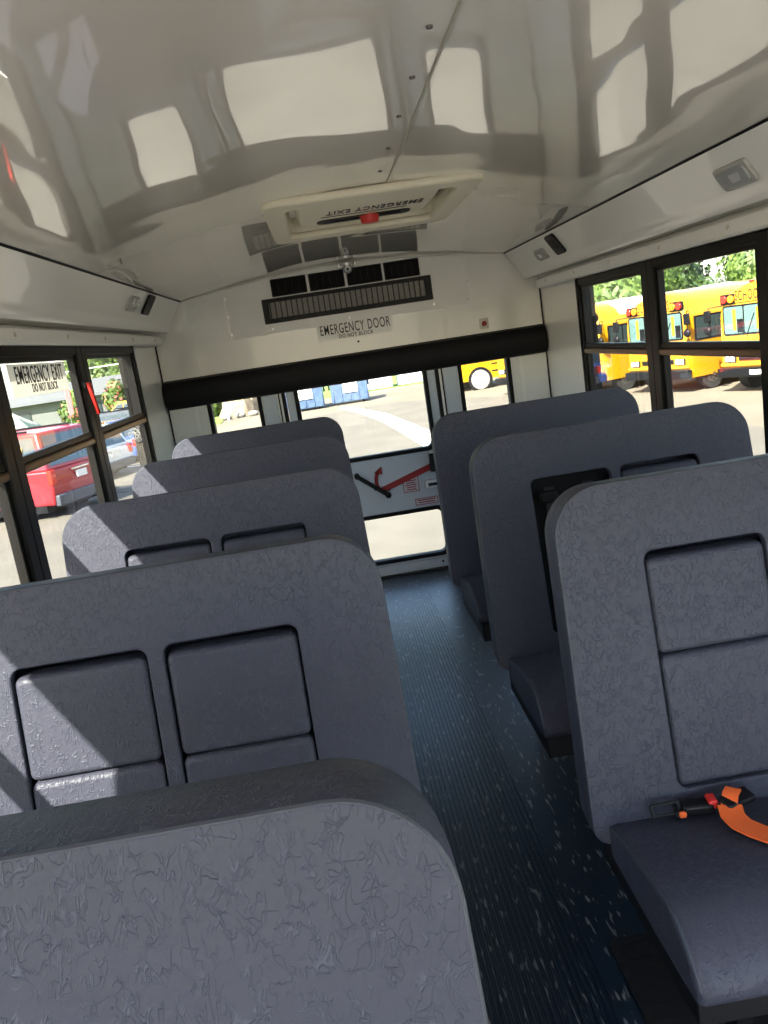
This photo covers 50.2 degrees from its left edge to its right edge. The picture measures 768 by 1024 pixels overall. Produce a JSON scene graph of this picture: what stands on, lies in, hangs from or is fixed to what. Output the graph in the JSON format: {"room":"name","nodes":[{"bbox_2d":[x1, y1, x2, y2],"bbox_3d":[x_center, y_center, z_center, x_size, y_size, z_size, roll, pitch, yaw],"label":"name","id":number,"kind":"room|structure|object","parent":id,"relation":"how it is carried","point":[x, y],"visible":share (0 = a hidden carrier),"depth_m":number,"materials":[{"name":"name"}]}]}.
{"room":"school bus interior","nodes":[
{"label":"school bus interior","id":0,"kind":"room"},
{"bbox_2d":[133,334,174,461],"bbox_3d":[-1.005,0.302,1.940,0.020,1.890,6.125,-9,12,-3],"label":"wall","id":1,"kind":"structure","parent":0,"point":[146,358],"depth_m":4.51,"materials":[{"name":"white"}]},
{"bbox_2d":[0,402,43,583],"bbox_3d":[-0.994,0.040,1.826,0.080,0.870,0.851,-9,12,-3],"label":"window","id":2,"kind":"structure","parent":1,"relation":"in","point":[12,502],"depth_m":2.20,"materials":[{"name":"black metal"}]},
{"bbox_2d":[0,347,113,579],"bbox_3d":[-1.059,-0.127,2.657,0.080,0.870,0.851,-9,12,-3],"label":"window","id":3,"kind":"structure","parent":1,"relation":"in","point":[89,439],"depth_m":2.62,"materials":[{"name":"black"}]},
{"bbox_2d":[6,362,68,398],"bbox_3d":[-1.078,-0.420,2.579,0.004,0.096,0.524,-9,12,-3],"label":"emergency exit sign","id":4,"kind":"object","parent":3,"relation":"attached to","point":[26,380],"visible":1,"depth_m":2.54,"materials":[{"name":"white"}]},
{"bbox_2d":[82,380,100,413],"bbox_3d":[-1.069,-0.418,2.994,0.032,0.128,0.047,-9,12,-3],"label":"handle","id":5,"kind":"object","parent":3,"relation":"attached to","point":[86,385],"visible":1,"depth_m":2.98,"materials":[{"name":"red plastic"}]},
{"bbox_2d":[0,242,180,347],"bbox_3d":[-1.008,-0.479,1.738,0.205,0.240,6.040,-9,12,-3],"label":"overhead side panel","id":6,"kind":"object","parent":1,"relation":"attached to","point":[45,302],"depth_m":2.76,"materials":[{"name":"white"}]},
{"bbox_2d":[79,346,156,500],"bbox_3d":[-1.131,-0.317,3.596,0.080,0.940,1.073,-9,12,-3],"label":"window","id":7,"kind":"structure","parent":1,"relation":"in","point":[138,421],"depth_m":3.82,"materials":[{"name":"black metal"}]},
{"bbox_2d":[125,295,139,311],"bbox_3d":[-1.103,-0.913,3.598,0.046,0.061,0.160,-9,12,-3],"label":"dome light","id":8,"kind":"object","parent":1,"relation":"attached to","point":[132,305],"visible":1,"depth_m":3.56,"materials":[{"name":"grey plastic"}]},
{"bbox_2d":[141,294,155,314],"bbox_3d":[-1.120,-0.984,3.899,0.063,0.087,0.140,-9,12,-3],"label":"speaker","id":9,"kind":"object","parent":1,"relation":"attached to","point":[149,302],"visible":1,"depth_m":3.87},
{"bbox_2d":[153,254,549,444],"bbox_3d":[-0.107,-0.515,4.957,2.280,1.958,0.060,-9,12,-3],"label":"wall","id":10,"kind":"structure","parent":0,"point":[197,344],"depth_m":4.82,"materials":[{"name":"white"}]},
{"bbox_2d":[207,397,265,433],"bbox_3d":[-0.866,-0.513,4.896,0.321,0.569,0.075,-9,12,-3],"label":"window","id":11,"kind":"structure","parent":10,"relation":"in","point":[209,407],"depth_m":4.85,"materials":[{"name":"black metal"}]},
{"bbox_2d":[180,253,503,303],"bbox_3d":[-0.240,-1.392,4.733,1.892,0.094,0.012,-9,12,-3],"label":"trim","id":12,"kind":"structure","parent":10,"relation":"attached to","point":[445,253],"depth_m":4.72,"materials":[{"name":"white metal"}]},
{"bbox_2d":[219,255,473,340],"bbox_3d":[-0.210,-1.266,4.747,1.450,0.324,0.040,-9,12,-3],"label":"air conditioner","id":13,"kind":"object","parent":10,"relation":"attached to","point":[324,296],"visible":1,"depth_m":4.74,"materials":[{"name":"white metal"}]},
{"bbox_2d":[269,275,307,296],"bbox_3d":[-0.548,-1.298,4.709,0.205,0.098,0.010,-9,12,-3],"label":"vent","id":14,"kind":"object","parent":13,"relation":"attached to","point":[285,285],"depth_m":4.71,"materials":[{"name":"grey plastic"}]},
{"bbox_2d":[307,269,344,290],"bbox_3d":[-0.331,-1.334,4.718,0.205,0.098,0.010,-9,12,-3],"label":"vent","id":15,"kind":"object","parent":13,"relation":"attached to","point":[317,279],"depth_m":4.72,"materials":[{"name":"grey plastic"}]},
{"bbox_2d":[261,275,432,324],"bbox_3d":[-0.209,-1.228,4.743,0.986,0.139,0.018,-9,12,-3],"label":"grille","id":16,"kind":"object","parent":13,"relation":"attached to","point":[389,293],"depth_m":4.74,"materials":[{"name":"grey plastic"}]},
{"bbox_2d":[346,263,382,285],"bbox_3d":[-0.114,-1.369,4.728,0.205,0.098,0.010,-9,12,-3],"label":"vent","id":17,"kind":"object","parent":13,"relation":"attached to","point":[362,274],"depth_m":4.73,"materials":[{"name":"grey plastic"}]},
{"bbox_2d":[383,258,419,279],"bbox_3d":[0.101,-1.404,4.738,0.205,0.098,0.010,-9,12,-3],"label":"vent","id":18,"kind":"object","parent":13,"relation":"attached to","point":[396,268],"depth_m":4.74,"materials":[{"name":"grey plastic"}]},
{"bbox_2d":[155,288,551,446],"bbox_3d":[-0.124,-0.636,4.898,2.280,1.160,0.008,-9,12,-3],"label":"trim","id":19,"kind":"structure","parent":10,"relation":"attached to","point":[539,288],"depth_m":4.85,"materials":[{"name":"black rubber"}]},
{"bbox_2d":[317,315,393,341],"bbox_3d":[-0.169,-1.075,4.807,0.445,0.089,0.003,-9,12,-3],"label":"door sign","id":20,"kind":"object","parent":10,"relation":"attached to","point":[380,324],"visible":1,"depth_m":4.81,"materials":[{"name":"white"}]},
{"bbox_2d":[163,324,547,410],"bbox_3d":[-0.155,-0.851,4.812,2.260,0.169,0.085,-9,12,-3],"label":"pad","id":21,"kind":"object","parent":10,"relation":"attached to","point":[532,339],"visible":1,"depth_m":4.78,"materials":[{"name":"black plastic"}]},
{"bbox_2d":[194,356,526,435],"bbox_3d":[-0.060,-0.219,4.985,1.970,1.300,0.011,-9,12,-3],"label":"trim","id":22,"kind":"structure","parent":10,"relation":"attached to","point":[450,376],"depth_m":4.90,"materials":[{"name":"white metal"}]},
{"bbox_2d":[281,369,448,578],"bbox_3d":[-0.063,-0.252,4.981,0.945,1.375,0.105,-9,12,-3],"label":"door","id":23,"kind":"structure","parent":10,"relation":"in","point":[399,482],"depth_m":5.00,"materials":[{"name":"grey metal"}]},
{"bbox_2d":[403,476,419,492],"bbox_3d":[0.165,-0.170,5.013,0.098,0.097,0.002,-9,12,-3],"label":"print","id":24,"kind":"object","parent":23,"relation":"attached to","point":[411,484],"depth_m":5.01,"materials":[{"name":"red"}]},
{"bbox_2d":[415,495,438,505],"bbox_3d":[0.264,-0.070,5.041,0.141,0.042,0.002,-9,12,-3],"label":"print","id":25,"kind":"object","parent":23,"relation":"on","point":[420,500],"depth_m":5.04,"materials":[{"name":"red paper"}]},
{"bbox_2d":[479,318,488,328],"bbox_3d":[0.593,-1.115,4.851,0.054,0.062,0.018,-9,12,-3],"label":"button","id":26,"kind":"object","parent":10,"relation":"attached to","point":[483,322],"visible":1,"depth_m":4.85,"materials":[{"name":"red plastic"}]},
{"bbox_2d":[457,358,514,410],"bbox_3d":[0.616,-0.755,4.963,0.321,0.569,0.075,-9,12,-3],"label":"window","id":27,"kind":"structure","parent":10,"relation":"in","point":[507,364],"depth_m":4.93,"materials":[{"name":"black metal"}]},
{"bbox_2d":[0,0,767,301],"bbox_3d":[-0.013,-0.812,1.777,1.960,0.119,6.095,-9,12,-3],"label":"ceiling","id":28,"kind":"structure","parent":0,"point":[143,143],"depth_m":1.63,"materials":[{"name":"white"}]},
{"bbox_2d":[338,261,355,273],"bbox_3d":[-0.207,-1.386,4.659,0.091,0.062,0.098,-19,16,-40],"label":"dome camera","id":29,"kind":"object","parent":28,"relation":"attached to","point":[347,266],"visible":1,"depth_m":4.62,"materials":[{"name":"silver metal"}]},
{"bbox_2d":[261,173,483,243],"bbox_3d":[-0.070,-1.104,2.892,0.694,0.131,0.890,-9,12,-3],"label":"roof hatch","id":30,"kind":"object","parent":28,"relation":"attached to","point":[369,208],"visible":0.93,"depth_m":2.84,"materials":[{"name":"beige plastic"}]},
{"bbox_2d":[378,24,432,172],"bbox_3d":[0.049,-0.795,1.516,0.013,0.007,1.583,-9,12,-3],"label":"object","id":31,"kind":"structure","parent":28,"relation":"attached to","point":[430,26],"depth_m":1.49,"materials":[{"name":"grey metal"}]},
{"bbox_2d":[386,0,462,182],"bbox_3d":[0.152,-0.620,0.628,0.006,0.003,3.750,-9,12,-3],"label":"trim","id":32,"kind":"structure","parent":28,"relation":"attached to","point":[459,3],"depth_m":1.49,"materials":[{"name":"beige metal"}]},
{"bbox_2d":[381,568,646,1023],"bbox_3d":[0.269,1.020,2.158,2.280,0.033,6.075,-9,12,-3],"label":"floor","id":33,"kind":"structure","parent":0,"point":[546,905],"depth_m":2.41,"materials":[{"name":"rubber"}]},
{"bbox_2d":[0,534,421,815],"bbox_3d":[-0.299,0.685,1.281,0.800,1.151,0.561,-9,12,-3],"label":"seat","id":34,"kind":"object","parent":33,"relation":"on","point":[137,678],"visible":0.52,"depth_m":1.35,"materials":[{"name":"grey leather"}]},
{"bbox_2d":[62,468,370,576],"bbox_3d":[-0.360,0.528,2.063,0.800,1.151,0.561,-9,12,-3],"label":"seat","id":35,"kind":"object","parent":33,"relation":"on","point":[320,501],"visible":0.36,"depth_m":2.13,"materials":[{"name":"grey leather"}]},
{"bbox_2d":[132,435,353,497],"bbox_3d":[-0.421,0.370,2.845,0.800,1.151,0.561,-9,12,-3],"label":"seat","id":36,"kind":"object","parent":33,"relation":"on","point":[324,451],"visible":0.1,"depth_m":2.91,"materials":[{"name":"grey leather"}]},
{"bbox_2d":[0,758,488,1023],"bbox_3d":[-0.239,0.843,0.499,0.800,1.151,0.561,-9,12,-3],"label":"seat","id":37,"kind":"object","parent":33,"relation":"on","point":[323,891],"visible":1,"depth_m":0.57,"materials":[{"name":"grey leather"}]},
{"bbox_2d":[172,417,345,458],"bbox_3d":[-0.482,0.213,3.627,0.800,1.151,0.561,-9,12,-3],"label":"seat","id":38,"kind":"object","parent":33,"relation":"on","point":[319,426],"visible":0.15,"depth_m":3.69,"materials":[{"name":"grey leather"}]},
{"bbox_2d":[431,388,639,641],"bbox_3d":[0.648,0.181,2.961,0.800,1.151,0.561,-9,12,-3],"label":"seat","id":39,"kind":"object","parent":33,"relation":"on","point":[455,436],"visible":0.24,"depth_m":3.02,"materials":[{"name":"grey leather"}]},
{"bbox_2d":[460,574,488,624],"bbox_3d":[0.661,0.233,2.872,0.746,0.112,0.365,-9,12,-3],"label":"cushion","id":40,"kind":"object","parent":39,"relation":"on","point":[472,585],"depth_m":2.76,"materials":[{"name":"grey leather"}]},
{"bbox_2d":[469,402,752,757],"bbox_3d":[0.709,0.339,2.179,0.800,1.151,0.561,-9,12,-3],"label":"seat","id":41,"kind":"object","parent":33,"relation":"on","point":[516,479],"visible":0.49,"depth_m":2.24,"materials":[{"name":"grey leather"}]},
{"bbox_2d":[509,650,570,737],"bbox_3d":[0.722,0.390,2.090,0.746,0.112,0.365,-9,12,-3],"label":"cushion","id":42,"kind":"object","parent":41,"relation":"on","point":[537,676],"depth_m":1.99,"materials":[{"name":"grey leather"}]},
{"bbox_2d":[611,932,767,1023],"bbox_3d":[0.839,1.069,1.432,0.555,0.008,1.050,-9,12,-3],"label":"seat leg","id":43,"kind":"object","parent":33,"relation":"on","point":[659,999],"visible":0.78,"depth_m":1.79,"materials":[{"name":"black metal"}]},
{"bbox_2d":[545,453,767,1023],"bbox_3d":[0.770,0.496,1.398,0.800,1.151,0.561,-9,12,-3],"label":"seat","id":44,"kind":"object","parent":43,"relation":"on","point":[659,579],"visible":0.98,"depth_m":1.46,"materials":[{"name":"grey leather"}]},
{"bbox_2d":[609,797,767,1006],"bbox_3d":[0.782,0.548,1.309,0.746,0.112,0.365,-9,12,-3],"label":"cushion","id":45,"kind":"object","parent":44,"relation":"on","point":[700,883],"depth_m":1.23,"materials":[{"name":"grey leather"}]},
{"bbox_2d":[649,786,767,843],"bbox_3d":[0.721,0.503,1.313,0.542,0.037,0.221,-7,12,8],"label":"belt","id":46,"kind":"object","parent":44,"relation":"on","point":[732,800],"visible":1,"depth_m":1.41,"materials":[{"name":"orange fabric"}]},
{"bbox_2d":[539,273,584,396],"bbox_3d":[1.263,-0.068,2.041,0.020,1.890,6.125,-9,12,-3],"label":"wall","id":47,"kind":"structure","parent":0,"point":[559,303],"depth_m":4.55,"materials":[{"name":"white metal"}]},
{"bbox_2d":[533,248,549,260],"bbox_3d":[0.801,-1.312,4.176,0.041,0.054,0.170,-9,12,-2],"label":"dome light","id":48,"kind":"object","parent":47,"relation":"attached to","point":[540,254],"visible":1,"depth_m":4.14,"materials":[{"name":"grey plastic"}]},
{"bbox_2d":[544,233,565,254],"bbox_3d":[0.809,-1.266,3.879,0.069,0.095,0.140,-9,12,-3],"label":"speaker","id":49,"kind":"object","parent":47,"relation":"attached to","point":[552,241],"visible":1,"depth_m":3.85},
{"bbox_2d":[574,261,656,410],"bbox_3d":[1.042,-0.671,3.694,0.080,0.940,1.073,-9,12,-3],"label":"window","id":50,"kind":"structure","parent":47,"relation":"in","point":[591,349],"depth_m":3.73,"materials":[{"name":"black metal"}]},
{"bbox_2d":[504,118,767,287],"bbox_3d":[1.036,-0.812,1.830,0.205,0.240,6.040,-9,12,-3],"label":"overhead side panel","id":51,"kind":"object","parent":47,"relation":"attached to","point":[682,207],"depth_m":2.76,"materials":[{"name":"white"}]},
{"bbox_2d":[646,229,767,453],"bbox_3d":[1.115,-0.482,2.754,0.080,0.870,0.851,-9,12,-3],"label":"window","id":52,"kind":"structure","parent":47,"relation":"in","point":[662,348],"depth_m":2.72,"materials":[{"name":"black"}]},
{"bbox_2d":[713,157,758,191],"bbox_3d":[0.954,-0.915,2.227,0.048,0.063,0.175,-9,12,-2],"label":"dome light","id":53,"kind":"object","parent":47,"relation":"attached to","point":[736,174],"visible":1,"depth_m":2.20,"materials":[{"name":"grey plastic"}]},
{"bbox_2d":[766,228,767,267],"bbox_3d":[1.179,-0.314,1.923,0.080,0.870,0.851,-9,12,-3],"label":"window","id":54,"kind":"structure","parent":47,"relation":"in","point":[767,228],"depth_m":2.26,"materials":[{"name":"black"}]},
{"label":"outside","id":55,"kind":"structure","parent":0,"visible":0},
{"bbox_2d":[4,364,118,381],"bbox_3d":[-17.108,-7.337,42.718,32.064,0.306,0.056,-10,12,-6],"label":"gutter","id":56,"kind":"object","parent":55,"point":[111,364],"visible":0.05,"depth_m":42.96,"materials":[{"name":"white metal"}]},
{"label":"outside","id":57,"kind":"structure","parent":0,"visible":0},
{"bbox_2d":[0,395,764,586],"bbox_3d":[-0.963,-1.398,20.872,18.000,0.026,30.500,-9,12,-3],"label":"pavement","id":58,"kind":"structure","parent":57,"point":[419,532],"depth_m":17.19,"materials":[{"name":"grey concrete"}]},
{"bbox_2d":[0,422,96,517],"bbox_3d":[-9.307,-0.807,19.503,5.180,2.063,2.340,-5,13,19],"label":"pickup truck","id":59,"kind":"object","parent":58,"relation":"on","point":[66,481],"visible":0.41,"depth_m":18.20,"materials":[{"name":"red paint"}]},
{"bbox_2d":[101,422,136,473],"bbox_3d":[-10.027,-1.579,24.535,4.780,1.674,2.190,-5,13,19],"label":"car","id":60,"kind":"object","parent":58,"relation":"on","point":[119,450],"visible":0.21,"depth_m":24.13,"materials":[{"name":"white paint"}]},
{"bbox_2d":[101,418,138,458],"bbox_3d":[-9.908,-2.297,28.147,4.580,1.523,2.140,-5,13,19],"label":"car","id":61,"kind":"object","parent":58,"relation":"on","point":[128,434],"visible":0.03,"depth_m":27.26,"materials":[{"name":"blue paint"}]},
{"bbox_2d":[340,406,430,445],"bbox_3d":[0.008,-3.204,28.596,1.010,0.040,17.955,-10,12,-8],"label":"road marking","id":62,"kind":"object","parent":58,"relation":"on","point":[421,435],"visible":0.84,"depth_m":25.93,"materials":[{"name":"beige paint"}]},
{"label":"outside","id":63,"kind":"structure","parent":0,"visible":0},
{"bbox_2d":[216,377,763,432],"bbox_3d":[-0.900,-1.208,20.148,260.000,0.100,240.000,-9,12,-3],"label":"ground","id":64,"kind":"structure","parent":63,"point":[748,400],"depth_m":26.07,"materials":[{"name":"concrete"}]},
{"bbox_2d":[99,407,129,420],"bbox_3d":[-10.075,-3.067,31.355,4.580,1.738,2.140,-5,13,19],"label":"car","id":65,"kind":"object","parent":64,"relation":"on","point":[123,412],"visible":0.02,"depth_m":30.43,"materials":[{"name":"grey paint"}]},
{"bbox_2d":[111,400,127,410],"bbox_3d":[-11.566,-4.399,38.356,4.680,1.870,2.190,-5,13,19],"label":"estate car","id":66,"kind":"object","parent":64,"relation":"on","point":[122,403],"visible":0.02,"depth_m":37.56,"materials":[{"name":"orange paint"}]},
{"bbox_2d":[221,414,232,419],"bbox_3d":[-7.744,-4.659,40.406,0.544,0.308,0.440,-9,12,-3],"label":"rock","id":67,"kind":"object","parent":64,"relation":"on","point":[224,417],"visible":0.76,"depth_m":40.27,"materials":[{"name":"grey stone"}]},
{"bbox_2d":[225,402,229,420],"bbox_3d":[-7.763,-5.947,39.530,0.100,3.300,0.100,-9,12,-3],"label":"post","id":68,"kind":"object","parent":64,"relation":"on","point":[227,412],"visible":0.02,"depth_m":39.72,"materials":[{"name":"white"}]},
{"bbox_2d":[219,398,253,417],"bbox_3d":[-7.832,-6.274,42.319,1.895,2.600,1.864,-9,12,-3],"label":"heap","id":69,"kind":"object","parent":64,"relation":"on","point":[244,405],"visible":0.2,"depth_m":41.85,"materials":[{"name":"beige stone"}]},
{"bbox_2d":[235,412,245,417],"bbox_3d":[-7.105,-4.794,40.581,0.544,0.308,0.440,-9,12,-3],"label":"rock","id":70,"kind":"object","parent":64,"relation":"on","point":[240,414],"visible":0.98,"depth_m":40.43,"materials":[{"name":"grey stone"}]},
{"bbox_2d":[248,410,258,415],"bbox_3d":[-6.443,-4.871,40.464,0.544,0.308,0.440,-9,12,-3],"label":"rock","id":71,"kind":"object","parent":64,"relation":"on","point":[253,412],"visible":0.97,"depth_m":40.32,"materials":[{"name":"grey stone"}]},
{"bbox_2d":[250,397,258,410],"bbox_3d":[-6.466,-6.772,44.396,2.329,2.300,2.416,-9,12,-3],"label":"heap","id":72,"kind":"object","parent":64,"relation":"on","point":[254,400],"visible":0.03,"depth_m":43.68,"materials":[{"name":"beige stone"}]},
{"bbox_2d":[285,387,324,408],"bbox_3d":[-3.764,-5.577,38.775,1.960,1.529,1.670,-9,12,-3],"label":"dumpster","id":73,"kind":"object","parent":64,"relation":"on","point":[309,398],"visible":0.27,"depth_m":38.09,"materials":[{"name":"blue metal"}]},
{"bbox_2d":[328,380,368,404],"bbox_3d":[-1.697,-5.978,39.161,1.960,1.529,1.670,-9,12,-3],"label":"dumpster","id":74,"kind":"object","parent":64,"relation":"on","point":[353,391],"visible":0.52,"depth_m":38.46,"materials":[{"name":"blue metal"}]},
{"bbox_2d":[461,360,498,390],"bbox_3d":[6.504,-7.324,36.565,8.042,2.990,2.948,-11,12,-8],"label":"bus","id":75,"kind":"object","parent":64,"relation":"on","point":[477,376],"visible":0.16,"depth_m":35.17,"materials":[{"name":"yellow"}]},
{"bbox_2d":[495,359,506,384],"bbox_3d":[8.011,-6.503,31.342,8.042,2.870,2.948,-14,13,-25],"label":"bus","id":76,"kind":"object","parent":64,"relation":"on","point":[501,380],"visible":0.02,"depth_m":30.61,"materials":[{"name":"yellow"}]},
{"bbox_2d":[595,281,735,389],"bbox_3d":[9.581,-6.101,28.331,8.042,2.870,2.948,-14,13,-25],"label":"bus","id":77,"kind":"object","parent":64,"relation":"on","point":[614,367],"visible":0.11,"depth_m":26.00,"materials":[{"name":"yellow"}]},
{"bbox_2d":[597,324,602,333],"bbox_3d":[6.663,-5.647,25.326,0.060,0.300,0.200,-14,13,-25],"label":"mirror","id":78,"kind":"object","parent":77,"relation":"attached to","point":[599,326],"depth_m":25.27,"materials":[{"name":"black plastic"}]},
{"bbox_2d":[613,279,755,387],"bbox_3d":[11.151,-5.699,25.319,8.042,2.870,2.948,-14,13,-25],"label":"bus","id":79,"kind":"object","parent":64,"relation":"on","point":[685,307],"visible":0.57,"depth_m":23.13,"materials":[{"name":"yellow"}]},
{"bbox_2d":[613,322,618,332],"bbox_3d":[6.985,-5.565,24.710,0.060,0.300,0.200,-14,13,-25],"label":"mirror","id":80,"kind":"object","parent":79,"relation":"attached to","point":[615,325],"depth_m":24.67,"materials":[{"name":"black plastic"}]},
{"bbox_2d":[613,336,619,341],"bbox_3d":[7.031,-5.205,24.782,0.144,0.240,0.228,-14,13,-25],"label":"mirror","id":81,"kind":"object","parent":79,"relation":"attached to","point":[616,339],"depth_m":24.71,"materials":[{"name":"black plastic"}]},
{"bbox_2d":[631,309,636,315],"bbox_3d":[7.361,-5.885,24.148,0.055,0.190,0.190,-14,13,-25],"label":"warning lamp","id":82,"kind":"object","parent":79,"relation":"attached to","point":[633,311],"depth_m":24.12,"materials":[{"name":"yellow"}]},
{"bbox_2d":[642,360,673,365],"bbox_3d":[7.959,-4.339,23.837,0.050,0.120,1.200,-14,13,-25],"label":"grille","id":83,"kind":"object","parent":79,"relation":"attached to","point":[644,362],"depth_m":24.21,"materials":[{"name":"black plastic"}]},
{"bbox_2d":[669,304,674,310],"bbox_3d":[8.032,-5.714,22.862,0.055,0.190,0.190,-14,13,-25],"label":"warning lamp","id":84,"kind":"object","parent":79,"relation":"attached to","point":[671,306],"depth_m":22.84,"materials":[{"name":"yellow plastic"}]},
{"bbox_2d":[675,303,680,309],"bbox_3d":[8.133,-5.688,22.668,0.055,0.190,0.190,-14,13,-25],"label":"warning lamp","id":85,"kind":"object","parent":79,"relation":"attached to","point":[677,305],"depth_m":22.65,"materials":[{"name":"red plastic"}]},
{"bbox_2d":[683,313,689,324],"bbox_3d":[8.233,-5.245,22.314,0.060,0.300,0.200,-14,13,-25],"label":"mirror","id":86,"kind":"object","parent":79,"relation":"attached to","point":[686,317],"depth_m":22.28,"materials":[{"name":"black plastic"}]},
{"bbox_2d":[683,329,690,337],"bbox_3d":[8.280,-4.885,22.387,0.144,0.240,0.228,-14,13,-25],"label":"mirror","id":87,"kind":"object","parent":79,"relation":"attached to","point":[687,332],"depth_m":22.33,"materials":[{"name":"black plastic"}]},
{"bbox_2d":[701,282,731,286],"bbox_3d":[9.953,-6.803,24.547,0.620,0.060,0.600,-14,13,-25],"label":"roof vent","id":88,"kind":"object","parent":79,"relation":"attached to","point":[725,282],"depth_m":24.29,"materials":[{"name":"white metal"}]},
{"bbox_2d":[703,279,761,386],"bbox_3d":[12.721,-5.297,22.307,8.042,2.870,2.948,-14,13,-25],"label":"bus","id":89,"kind":"object","parent":64,"relation":"on","point":[739,310],"visible":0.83,"depth_m":21.14,"materials":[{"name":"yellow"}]},
{"bbox_2d":[703,311,710,322],"bbox_3d":[8.555,-5.163,21.698,0.060,0.300,0.200,-14,13,-25],"label":"mirror","id":90,"kind":"object","parent":89,"relation":"attached to","point":[707,315],"depth_m":21.66,"materials":[{"name":"black plastic"}]},
{"bbox_2d":[720,296,726,303],"bbox_3d":[8.830,-5.509,21.330,0.055,0.190,0.190,-14,13,-25],"label":"warning lamp","id":91,"kind":"object","parent":89,"relation":"attached to","point":[723,299],"depth_m":21.30,"materials":[{"name":"red plastic"}]},
{"bbox_2d":[727,296,733,302],"bbox_3d":[8.931,-5.483,21.136,0.055,0.190,0.190,-14,13,-25],"label":"warning lamp","id":92,"kind":"object","parent":89,"relation":"attached to","point":[730,299],"depth_m":21.11,"materials":[{"name":"yellow plastic"}]},
{"bbox_2d":[739,357,759,360],"bbox_3d":[9.529,-3.937,20.825,0.050,0.120,1.200,-14,13,-25],"label":"grille","id":93,"kind":"object","parent":89,"relation":"attached to","point":[740,358],"depth_m":21.08,"materials":[{"name":"black plastic"}]},
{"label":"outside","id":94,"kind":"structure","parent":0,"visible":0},
{"bbox_2d":[322,376,422,397],"bbox_3d":[-5.294,-12.652,76.633,120.000,0.050,64.400,-9,12,-3],"label":"lawn","id":95,"kind":"structure","parent":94,"point":[327,394],"depth_m":46.73,"materials":[{"name":"green plant"}]},
{"bbox_2d":[7,374,121,424],"bbox_3d":[-20.737,-6.001,49.357,13.600,3.000,7.000,-9,12,-3],"label":"house","id":96,"kind":"structure","parent":95,"relation":"on","point":[41,409],"depth_m":46.54,"materials":[{"name":"grey"}]},
{"bbox_2d":[63,358,120,381],"bbox_3d":[-20.736,-10.422,58.866,5.849,9.842,6.492,-13,13,-21],"label":"broadleaf tree","id":97,"kind":"object","parent":95,"relation":"on","point":[114,369],"visible":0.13,"depth_m":57.16,"materials":[{"name":"green plant"}]},
{"bbox_2d":[367,376,392,389],"bbox_3d":[-0.484,-7.709,46.078,1.780,1.520,1.110,-9,12,-3],"label":"storage cabinet","id":98,"kind":"object","parent":95,"relation":"on","point":[378,383],"visible":0.23,"depth_m":45.67,"materials":[{"name":"white"}]},
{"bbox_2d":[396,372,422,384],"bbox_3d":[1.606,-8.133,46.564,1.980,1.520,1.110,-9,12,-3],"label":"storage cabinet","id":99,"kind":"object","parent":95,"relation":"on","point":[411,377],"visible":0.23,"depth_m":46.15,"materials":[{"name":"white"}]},
{"bbox_2d":[593,266,683,302],"bbox_3d":[16.619,-16.383,56.657,7.638,11.578,6.882,-9,12,-3],"label":"broadleaf tree","id":100,"kind":"object","parent":95,"relation":"on","point":[631,286],"visible":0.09,"depth_m":54.40,"materials":[{"name":"green plant"}]},
{"bbox_2d":[669,260,722,290],"bbox_3d":[23.717,-21.128,69.461,9.869,14.744,8.692,-18,15,-36],"label":"broadleaf tree","id":101,"kind":"object","parent":95,"relation":"on","point":[691,274],"visible":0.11,"depth_m":68.43,"materials":[{"name":"green plant"}]},
{"bbox_2d":[715,249,755,282],"bbox_3d":[26.028,-17.357,54.450,7.638,11.578,6.882,-9,12,0],"label":"broadleaf tree","id":102,"kind":"object","parent":95,"relation":"on","point":[740,266],"visible":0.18,"depth_m":53.81,"materials":[{"name":"green plant"}]},
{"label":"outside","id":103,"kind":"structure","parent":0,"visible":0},
{"bbox_2d":[215,416,223,424],"bbox_3d":[-34.979,-0.751,42.251,54.600,0.050,11.800,-9,12,-3],"label":"lawn strip","id":104,"kind":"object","parent":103,"point":[218,420],"visible":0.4,"depth_m":40.41,"materials":[{"name":"green plant"}]},
{"bbox_2d":[12,413,41,428],"bbox_3d":[-17.494,-3.636,38.730,3.118,2.050,2.432,-9,12,-3],"label":"tent","id":105,"kind":"object","parent":104,"relation":"on","point":[20,422],"visible":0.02,"depth_m":38.33,"materials":[{"name":"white fabric"}]},
{"bbox_2d":[57,389,79,423],"bbox_3d":[-15.843,-4.932,42.425,2.078,3.081,2.025,3,16,43],"label":"flowering bush","id":106,"kind":"object","parent":104,"relation":"on","point":[64,413],"visible":0.24,"depth_m":41.67,"materials":[{"name":"green plant"}]},
{"bbox_2d":[64,390,73,423],"bbox_3d":[-15.040,-4.951,39.371,0.265,3.400,0.050,-9,12,-3],"label":"feather banner","id":107,"kind":"object","parent":104,"relation":"on","point":[66,392],"visible":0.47,"depth_m":39.30,"materials":[{"name":"white fabric"}]},
{"bbox_2d":[101,378,125,410],"bbox_3d":[-13.451,-5.261,41.791,1.735,3.159,1.904,-9,12,-3],"label":"flowering bush","id":108,"kind":"object","parent":104,"relation":"on","point":[114,392],"visible":0.38,"depth_m":41.19,"materials":[{"name":"green plant"}]},
{"bbox_2d":[212,403,221,416],"bbox_3d":[-9.464,-5.995,43.611,1.952,2.855,2.256,-9,12,-3],"label":"bush","id":109,"kind":"object","parent":104,"relation":"on","point":[217,408],"visible":0.09,"depth_m":43.30,"materials":[{"name":"green plant"}]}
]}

